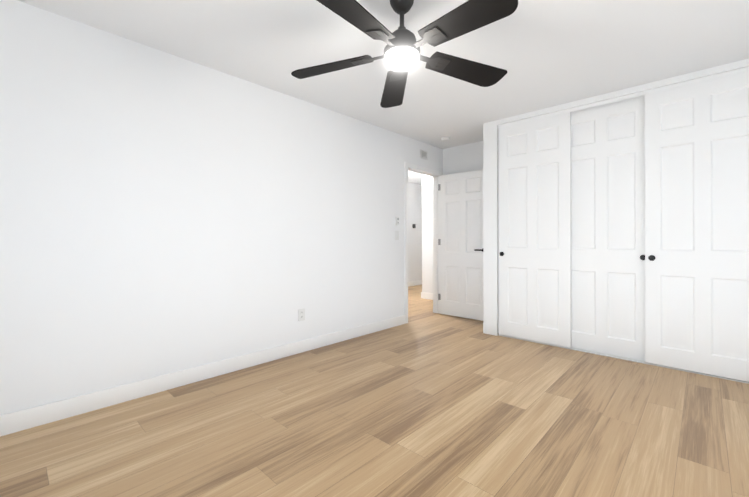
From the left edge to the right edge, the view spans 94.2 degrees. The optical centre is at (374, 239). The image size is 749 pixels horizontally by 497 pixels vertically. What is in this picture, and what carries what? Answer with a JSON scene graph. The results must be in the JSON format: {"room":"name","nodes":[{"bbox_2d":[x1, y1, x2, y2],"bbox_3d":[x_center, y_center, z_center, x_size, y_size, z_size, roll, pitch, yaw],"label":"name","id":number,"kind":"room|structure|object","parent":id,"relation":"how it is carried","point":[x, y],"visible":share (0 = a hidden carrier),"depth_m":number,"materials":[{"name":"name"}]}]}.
{"room":"empty bedroom","nodes":[
{"label":"empty bedroom","id":0,"kind":"room"},
{"bbox_2d":[0,0,442,414],"bbox_3d":[0.098,-0.128,4.946,1.000,2.440,8.860,0,0,43],"label":"wall","id":1,"kind":"structure","parent":0,"point":[162,212],"depth_m":2.52,"materials":[{"name":"white paint"}]},
{"bbox_2d":[0,315,404,435],"bbox_3d":[-1.052,1.030,2.987,0.015,0.112,4.217,0,0,43],"label":"baseboard","id":2,"kind":"structure","parent":1,"relation":"attached to","point":[23,419],"depth_m":2.50,"materials":[{"name":"paint"}]},
{"bbox_2d":[298,308,304,320],"bbox_3d":[-0.702,0.727,3.363,0.009,0.116,0.072,0,0,43],"label":"electrical outlet","id":3,"kind":"object","parent":1,"relation":"attached to","point":[301,314],"visible":1,"depth_m":3.36,"materials":[{"name":"white plastic"}]},
{"bbox_2d":[395,217,398,224],"bbox_3d":[0.290,-0.233,4.403,0.026,0.105,0.060,0,0,43],"label":"switch","id":4,"kind":"object","parent":1,"relation":"attached to","point":[396,220],"visible":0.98,"depth_m":4.39,"materials":[{"name":"white plastic"}]},
{"bbox_2d":[395,231,398,239],"bbox_3d":[0.285,-0.052,4.407,0.012,0.115,0.072,0,0,43],"label":"light switch","id":5,"kind":"object","parent":1,"relation":"attached to","point":[396,235],"visible":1,"depth_m":4.40,"materials":[{"name":"white plastic"}]},
{"bbox_2d":[421,150,426,159],"bbox_3d":[0.689,-1.179,4.839,0.010,0.115,0.150,0,0,43],"label":"air vent","id":6,"kind":"object","parent":1,"relation":"in","point":[423,154],"visible":1,"depth_m":4.83,"materials":[{"name":"white plastic"}]},
{"bbox_2d":[405,162,442,323],"bbox_3d":[0.658,0.045,4.891,0.136,2.093,0.896,0,0,43],"label":"door frame","id":7,"kind":"structure","parent":1,"relation":"attached to","point":[436,245],"depth_m":5.15,"materials":[{"name":"paint"}]},
{"bbox_2d":[422,292,432,299],"bbox_3d":[1.218,1.039,6.185,0.860,0.112,0.015,0,0,43],"label":"baseboard","id":8,"kind":"structure","parent":1,"relation":"attached to","point":[424,295],"depth_m":6.41,"materials":[{"name":"paint"}]},
{"bbox_2d":[438,169,482,320],"bbox_3d":[1.231,0.074,4.853,0.774,2.015,0.135,0,0,43],"label":"entry door","id":9,"kind":"structure","parent":1,"relation":"in","point":[460,244],"depth_m":4.85,"materials":[{"name":"white paint"}]},
{"bbox_2d":[0,285,748,496],"bbox_3d":[1.151,1.139,3.947,6.520,0.100,8.860,0,0,43],"label":"floor","id":10,"kind":"structure","parent":0,"point":[425,401],"depth_m":1.98,"materials":[{"name":"brown wood"}]},
{"bbox_2d":[499,335,748,383],"bbox_3d":[2.454,1.081,3.021,2.814,0.011,0.086,0,0,43],"label":"sill","id":11,"kind":"structure","parent":10,"relation":"on","point":[610,355],"depth_m":3.16,"materials":[{"name":"white wood"}]},
{"bbox_2d":[18,0,748,184],"bbox_3d":[1.151,-1.401,3.954,6.520,0.100,8.860,0,0,43],"label":"ceiling","id":12,"kind":"structure","parent":0,"point":[547,53],"depth_m":2.45,"materials":[{"name":"white paint"}]},
{"bbox_2d":[291,0,517,107],"bbox_3d":[0.148,-1.161,1.916,1.296,0.392,1.292,0,0,43],"label":"ceiling fan","id":13,"kind":"object","parent":12,"relation":"hanging from","point":[402,56],"visible":1,"depth_m":1.88,"materials":[{"name":"black metal"}]},
{"bbox_2d":[441,137,449,141],"bbox_3d":[0.948,-1.332,4.641,0.124,0.034,0.124,0,0,43],"label":"smoke detector","id":14,"kind":"object","parent":12,"relation":"attached to","point":[444,139],"visible":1,"depth_m":4.60,"materials":[{"name":"white plastic"}]},
{"bbox_2d":[408,182,421,281],"bbox_3d":[-0.092,-0.122,7.300,0.110,2.440,5.700,0,0,43],"label":"wall","id":15,"kind":"structure","parent":0,"point":[414,234],"depth_m":8.33,"materials":[{"name":"white paint"}]},
{"bbox_2d":[408,280,421,286],"bbox_3d":[-0.047,1.042,7.254,0.015,0.112,5.500,0,0,43],"label":"baseboard","id":16,"kind":"structure","parent":15,"relation":"attached to","point":[419,282],"depth_m":8.31,"materials":[{"name":"paint"}]},
{"bbox_2d":[443,141,482,174],"bbox_3d":[2.585,-0.132,3.785,4.210,2.440,0.110,0,0,43],"label":"wall","id":17,"kind":"structure","parent":0,"point":[463,158],"depth_m":4.96,"materials":[{"name":"white paint"}]},
{"bbox_2d":[501,67,745,124],"bbox_3d":[2.501,-1.327,2.987,3.011,0.054,0.100,0,0,43],"label":"wall","id":18,"kind":"structure","parent":0,"point":[634,93],"depth_m":3.09,"materials":[{"name":"white paint"}]},
{"bbox_2d":[498,112,570,347],"bbox_3d":[1.678,-0.109,3.710,0.735,2.370,0.062,0,0,43],"label":"closet door","id":19,"kind":"structure","parent":18,"relation":"in","point":[534,230],"depth_m":3.68,"materials":[{"name":"white paint"}]},
{"bbox_2d":[571,95,644,360],"bbox_3d":[2.159,-0.110,3.313,0.735,2.370,0.062,0,0,43],"label":"closet door","id":20,"kind":"structure","parent":18,"relation":"in","point":[608,228],"depth_m":3.27,"materials":[{"name":"white paint"}]},
{"bbox_2d":[483,58,748,335],"bbox_3d":[2.414,-0.134,2.982,3.136,2.440,0.022,0,0,43],"label":"trim","id":21,"kind":"structure","parent":18,"relation":"attached to","point":[490,228],"depth_m":3.96,"materials":[{"name":"paint"}]},
{"bbox_2d":[498,67,748,127],"bbox_3d":[2.425,-1.283,2.997,2.814,0.034,0.002,0,0,43],"label":"trim","id":22,"kind":"structure","parent":18,"relation":"attached to","point":[716,76],"depth_m":3.09,"materials":[{"name":"paint"}]},
{"bbox_2d":[645,71,748,381],"bbox_3d":[2.639,-0.112,2.801,0.735,2.370,0.062,0,0,43],"label":"closet door","id":23,"kind":"structure","parent":18,"relation":"in","point":[696,227],"depth_m":2.81,"materials":[{"name":"white paint"}]}
]}

